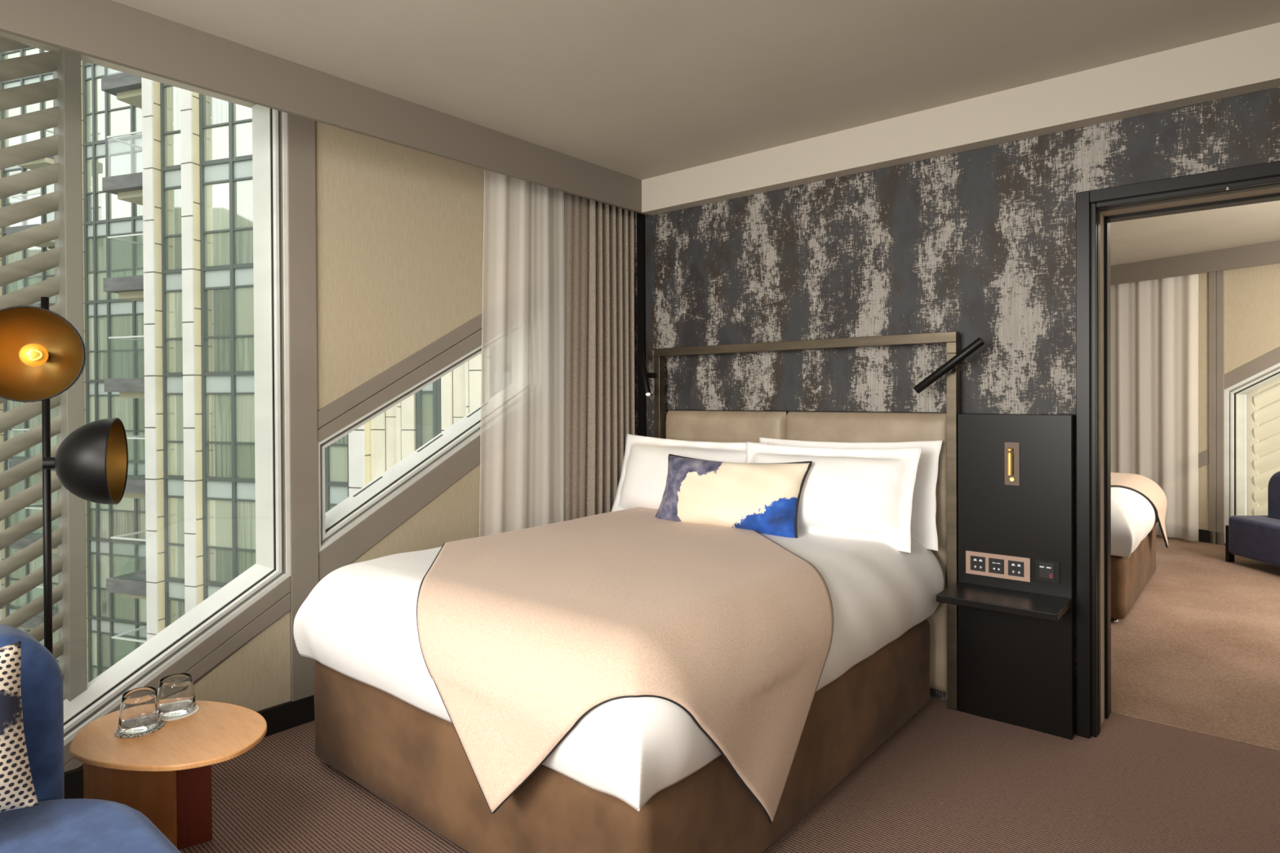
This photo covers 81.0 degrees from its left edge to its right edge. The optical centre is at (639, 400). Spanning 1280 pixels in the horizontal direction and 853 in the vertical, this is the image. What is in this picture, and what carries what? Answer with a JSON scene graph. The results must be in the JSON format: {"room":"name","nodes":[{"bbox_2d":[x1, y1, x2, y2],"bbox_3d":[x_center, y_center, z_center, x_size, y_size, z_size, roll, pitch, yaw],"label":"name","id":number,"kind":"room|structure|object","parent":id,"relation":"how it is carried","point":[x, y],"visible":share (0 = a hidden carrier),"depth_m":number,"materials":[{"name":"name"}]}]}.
{"room":"hotel room","nodes":[
{"label":"hotel room","id":0,"kind":"room"},
{"bbox_2d":[63,111,564,773],"bbox_3d":[-2.190,0.053,2.430,0.212,2.645,6.300,0,0,40],"label":"wall","id":1,"kind":"structure","parent":0,"point":[389,243],"depth_m":3.50,"materials":[{"name":"beige paint"}]},
{"bbox_2d":[63,104,290,745],"bbox_3d":[-2.533,0.053,2.037,0.213,2.615,3.057,0,0,40],"label":"window","id":2,"kind":"structure","parent":1,"relation":"in","point":[104,692],"depth_m":3.13,"materials":[{"name":"white metal"}]},
{"bbox_2d":[64,694,315,799],"bbox_3d":[-1.156,1.310,3.501,0.016,0.109,3.050,0,0,40],"label":"baseboard","id":3,"kind":"structure","parent":1,"relation":"attached to","point":[281,717],"depth_m":3.09,"materials":[{"name":"black wood"}]},
{"bbox_2d":[0,0,651,215],"bbox_3d":[-1.891,-1.174,2.144,0.025,0.190,6.068,0,0,40],"label":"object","id":4,"kind":"structure","parent":1,"relation":"attached to","point":[110,31],"depth_m":2.80,"materials":[{"name":"brown paint"}]},
{"bbox_2d":[317,308,543,552],"bbox_3d":[-1.050,0.067,3.800,0.213,1.172,1.316,0,0,40],"label":"window","id":5,"kind":"structure","parent":1,"relation":"in","point":[347,514],"depth_m":3.75,"materials":[{"name":"white metal"}]},
{"bbox_2d":[0,0,1279,266],"bbox_3d":[1.927,-1.369,3.069,5.800,0.150,12.600,0,0,40],"label":"ceiling","id":6,"kind":"structure","parent":0,"point":[638,89],"depth_m":2.81,"materials":[{"name":"paint"}]},
{"bbox_2d":[479,168,564,533],"bbox_3d":[-0.607,0.064,3.914,0.035,2.530,0.609,0,0,42],"label":"sheer curtain","id":7,"kind":"object","parent":6,"relation":"hanging from","point":[551,191],"visible":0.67,"depth_m":3.94,"materials":[{"name":"white fabric"}]},
{"bbox_2d":[563,191,635,521],"bbox_3d":[-0.213,0.064,4.315,0.105,2.540,0.613,0,0,40],"label":"linen curtain","id":8,"kind":"object","parent":6,"relation":"hanging from","point":[599,388],"visible":0.65,"depth_m":4.27,"materials":[{"name":"beige fabric"}]},
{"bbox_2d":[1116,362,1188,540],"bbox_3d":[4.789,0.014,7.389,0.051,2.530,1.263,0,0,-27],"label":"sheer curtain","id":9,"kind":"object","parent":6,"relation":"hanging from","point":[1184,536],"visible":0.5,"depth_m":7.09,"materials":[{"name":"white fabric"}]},
{"bbox_2d":[1110,240,1279,284],"bbox_3d":[4.940,-1.242,6.934,0.025,0.185,4.900,0,0,-28],"label":"ceiling bulkhead","id":10,"kind":"structure","parent":6,"relation":"attached to","point":[1265,253],"depth_m":6.75,"materials":[{"name":"brown paint"}]},
{"bbox_2d":[178,535,1279,852],"bbox_3d":[1.909,1.409,3.048,5.800,0.124,12.500,0,0,40],"label":"floor","id":11,"kind":"structure","parent":0,"point":[947,780],"depth_m":2.72,"materials":[{"name":"carpet"}]},
{"bbox_2d":[0,297,128,654],"bbox_3d":[-1.741,0.530,2.226,0.340,1.690,0.423,0,0,-23],"label":"floor lamp","id":12,"kind":"object","parent":11,"relation":"on","point":[42,355],"visible":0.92,"depth_m":2.14,"materials":[{"name":"black metal"}]},
{"bbox_2d":[0,624,181,852],"bbox_3d":[-1.487,0.976,1.437,1.075,0.805,0.990,0,0,40],"label":"armchair","id":13,"kind":"object","parent":11,"relation":"on","point":[57,824],"visible":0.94,"depth_m":1.83,"materials":[{"name":"blue fabric"}]},
{"bbox_2d":[0,640,38,813],"bbox_3d":[-1.583,0.764,1.607,0.448,0.382,0.190,-1,1,-44],"label":"cushion","id":14,"kind":"object","parent":13,"relation":"on","point":[17,791],"visible":1,"depth_m":1.71,"materials":[{"name":"fabric"}]},
{"bbox_2d":[69,700,266,849],"bbox_3d":[-1.410,1.183,2.264,0.603,0.380,0.419,0,0,14],"label":"side table","id":15,"kind":"object","parent":11,"relation":"on","point":[164,775],"visible":0.8,"depth_m":2.24,"materials":[{"name":"brown wood"}]},
{"bbox_2d":[114,720,164,737],"bbox_3d":[-1.515,0.992,2.272,0.127,0.004,0.127,0,0,40],"label":"coaster","id":16,"kind":"object","parent":15,"relation":"on","point":[117,733],"visible":0.47,"depth_m":2.23,"materials":[{"name":"grey fabric"}]},
{"bbox_2d":[117,686,161,733],"bbox_3d":[-1.516,0.936,2.272,0.110,0.107,0.110,0,0,40],"label":"tumbler","id":17,"kind":"object","parent":16,"relation":"on","point":[140,712],"visible":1,"depth_m":2.24,"materials":[{"name":"clear glass"}]},
{"bbox_2d":[160,705,199,721],"bbox_3d":[-1.476,0.991,2.386,0.127,0.004,0.127,0,0,40],"label":"coaster","id":18,"kind":"object","parent":15,"relation":"on","point":[197,708],"visible":0.37,"depth_m":2.35,"materials":[{"name":"white paper"}]},
{"bbox_2d":[157,673,195,717],"bbox_3d":[-1.476,0.935,2.385,0.110,0.107,0.110,0,0,40],"label":"tumbler","id":19,"kind":"object","parent":18,"relation":"on","point":[175,692],"visible":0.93,"depth_m":2.35,"materials":[{"name":"clear glass"}]},
{"bbox_2d":[313,619,930,852],"bbox_3d":[0.023,1.156,3.055,1.628,0.410,1.993,0,0,40],"label":"bed base","id":20,"kind":"object","parent":11,"relation":"on","point":[414,759],"visible":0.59,"depth_m":2.31,"materials":[{"name":"brown fabric"}]},
{"bbox_2d":[293,531,944,811],"bbox_3d":[-0.002,0.769,3.027,1.738,0.354,2.056,0,0,40],"label":"duvet","id":21,"kind":"object","parent":20,"relation":"on","point":[358,622],"visible":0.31,"depth_m":2.50,"materials":[{"name":"white fabric"}]},
{"bbox_2d":[416,506,833,823],"bbox_3d":[-0.096,0.986,2.953,1.822,0.816,1.898,0,0,40],"label":"throw blanket","id":22,"kind":"object","parent":21,"relation":"on","point":[523,633],"visible":0.94,"depth_m":2.13,"materials":[{"name":"fabric"}]},
{"bbox_2d":[611,434,768,511],"bbox_3d":[0.236,0.429,3.995,0.944,0.476,0.248,0,0,42],"label":"pillow","id":23,"kind":"object","parent":21,"relation":"on","point":[642,481],"visible":0.43,"depth_m":4.04,"materials":[{"name":"white fabric"}]},
{"bbox_2d":[655,453,812,537],"bbox_3d":[0.415,0.446,3.543,0.786,0.350,0.240,0,0,35],"label":"cushion","id":24,"kind":"object","parent":21,"relation":"on","point":[761,498],"visible":0.89,"depth_m":3.43,"materials":[{"name":"fabric"}]},
{"bbox_2d":[745,441,922,553],"bbox_3d":[0.822,0.415,3.410,0.870,0.434,0.209,0,0,39],"label":"pillow","id":25,"kind":"object","parent":21,"relation":"on","point":[867,494],"visible":0.65,"depth_m":3.25,"materials":[{"name":"white fabric"}]},
{"bbox_2d":[759,437,942,551],"bbox_3d":[0.955,0.419,3.560,0.929,0.490,0.140,0,0,40],"label":"pillow","id":26,"kind":"object","parent":21,"relation":"on","point":[923,524],"visible":0.16,"depth_m":3.30,"materials":[{"name":"white fabric"}]},
{"bbox_2d":[653,331,959,711],"bbox_3d":[0.759,0.524,3.840,1.689,1.655,0.087,0,0,40],"label":"headboard","id":27,"kind":"object","parent":11,"relation":"on","point":[697,425],"visible":0.15,"depth_m":3.52,"materials":[{"name":"beige leather"}]},
{"bbox_2d":[637,351,657,395],"bbox_3d":[0.026,-0.159,4.297,0.113,0.256,0.138,0,0,20],"label":"reading lamp","id":28,"kind":"object","parent":27,"relation":"attached to","point":[645,375],"visible":1,"depth_m":4.29,"materials":[{"name":"black metal"}]},
{"bbox_2d":[913,337,985,393],"bbox_3d":[1.339,-0.150,3.240,0.296,0.233,0.080,0,0,40],"label":"reading lamp","id":29,"kind":"object","parent":27,"relation":"attached to","point":[948,366],"visible":1,"depth_m":3.21,"materials":[{"name":"black metal"}]},
{"bbox_2d":[936,413,1075,739],"bbox_3d":[1.489,0.705,3.053,0.440,1.297,0.354,0,0,40],"label":"panel","id":30,"kind":"object","parent":11,"relation":"on","point":[1014,593],"visible":1,"depth_m":3.10,"materials":[{"name":"black paint"}]},
{"bbox_2d":[936,582,1071,622],"bbox_3d":[1.464,0.803,3.022,0.440,0.030,0.273,0,0,40],"label":"shelf","id":31,"kind":"object","parent":30,"relation":"attached to","point":[1036,603],"depth_m":2.99,"materials":[{"name":"black paint"}]},
{"bbox_2d":[1035,559,1059,583],"bbox_3d":[1.649,0.690,3.038,0.090,0.088,0.010,0,0,40],"label":"power socket","id":32,"kind":"object","parent":30,"relation":"attached to","point":[1046,571],"depth_m":3.03,"materials":[{"name":"black plastic"}]},
{"bbox_2d":[1111,525,1155,622],"bbox_3d":[2.633,1.126,5.705,1.993,0.410,1.628,0,0,40],"label":"bed","id":33,"kind":"object","parent":11,"relation":"on","point":[1131,575],"visible":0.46,"depth_m":4.64,"materials":[{"name":"brown fabric"}]},
{"bbox_2d":[1111,487,1158,557],"bbox_3d":[2.656,0.738,5.680,2.056,0.354,1.738,0,0,40],"label":"duvet","id":34,"kind":"object","parent":33,"relation":"on","point":[1133,517],"visible":0.12,"depth_m":4.50,"materials":[{"name":"white fabric"}]},
{"bbox_2d":[1111,472,1168,547],"bbox_3d":[2.732,0.955,5.586,1.898,0.816,1.822,0,0,40],"label":"throw blanket","id":35,"kind":"object","parent":34,"relation":"on","point":[1145,486],"visible":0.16,"depth_m":5.25,"materials":[{"name":"fabric"}]},
{"bbox_2d":[1225,471,1279,567],"bbox_3d":[5.025,0.933,5.416,0.520,0.775,1.437,0,0,0],"label":"chaise","id":36,"kind":"object","parent":11,"relation":"on","point":[1257,537],"visible":1,"depth_m":5.88,"materials":[{"name":"blue fabric"}]},
{"bbox_2d":[634,86,1279,733],"bbox_3d":[1.705,0.028,3.310,5.050,2.645,0.320,0,0,40],"label":"wall","id":37,"kind":"structure","parent":0,"point":[980,242],"depth_m":3.48,"materials":[{"name":"paper"}]},
{"bbox_2d":[636,212,646,436],"bbox_3d":[0.011,0.029,4.510,0.052,2.645,0.018,0,0,40],"label":"trim","id":38,"kind":"structure","parent":37,"relation":"attached to","point":[641,242],"depth_m":4.50,"materials":[{"name":"black metal"}]},
{"bbox_2d":[641,22,1279,215],"bbox_3d":[1.730,-1.198,3.002,4.415,0.190,0.095,0,0,40],"label":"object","id":39,"kind":"structure","parent":37,"relation":"attached to","point":[1247,61],"depth_m":3.13,"materials":[{"name":"beige paint"}]},
{"bbox_2d":[1075,160,1279,738],"bbox_3d":[2.296,0.256,2.793,1.120,2.190,0.343,0,0,40],"label":"door frame","id":40,"kind":"structure","parent":37,"relation":"in","point":[1095,209],"depth_m":3.01,"materials":[{"name":"black paint"}]},
{"bbox_2d":[1110,262,1279,545],"bbox_3d":[5.232,-0.063,7.093,0.218,2.744,4.900,0,0,-28],"label":"wall","id":41,"kind":"structure","parent":0,"point":[1209,333],"depth_m":7.06,"materials":[{"name":"beige paint"}]},
{"bbox_2d":[1155,523,1224,545],"bbox_3d":[4.670,1.247,7.961,0.017,0.118,2.647,0,0,-28],"label":"baseboard","id":42,"kind":"structure","parent":41,"relation":"attached to","point":[1174,531],"depth_m":7.02,"materials":[{"name":"black"}]},
{"bbox_2d":[1224,362,1279,543],"bbox_3d":[5.882,-0.003,5.883,0.204,2.591,2.153,0,0,-28],"label":"window","id":43,"kind":"structure","parent":41,"relation":"in","point":[1234,395],"depth_m":6.76,"materials":[{"name":"white metal"}]},
{"label":"outside","id":44,"kind":"structure","parent":0,"visible":0},
{"bbox_2d":[0,47,511,683],"bbox_3d":[-17.310,0.801,28.401,57.066,36.180,9.342,0,0,19],"label":"apartment building","id":45,"kind":"structure","parent":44,"point":[167,182],"depth_m":22.65,"materials":[{"name":"beige concrete"}]},
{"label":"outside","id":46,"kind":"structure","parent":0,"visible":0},
{"bbox_2d":[0,35,87,702],"bbox_3d":[-2.707,0.323,2.039,0.145,4.423,1.948,0,0,40],"label":"shutter","id":47,"kind":"object","parent":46,"point":[64,89],"visible":0.56,"depth_m":2.70,"materials":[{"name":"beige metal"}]},
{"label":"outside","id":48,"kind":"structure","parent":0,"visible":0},
{"bbox_2d":[1245,378,1279,515],"bbox_3d":[6.055,-0.112,5.945,0.104,4.491,2.101,0,0,-27],"label":"shutter","id":49,"kind":"object","parent":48,"point":[1263,403],"visible":0.34,"depth_m":6.76,"materials":[{"name":"beige wood"}]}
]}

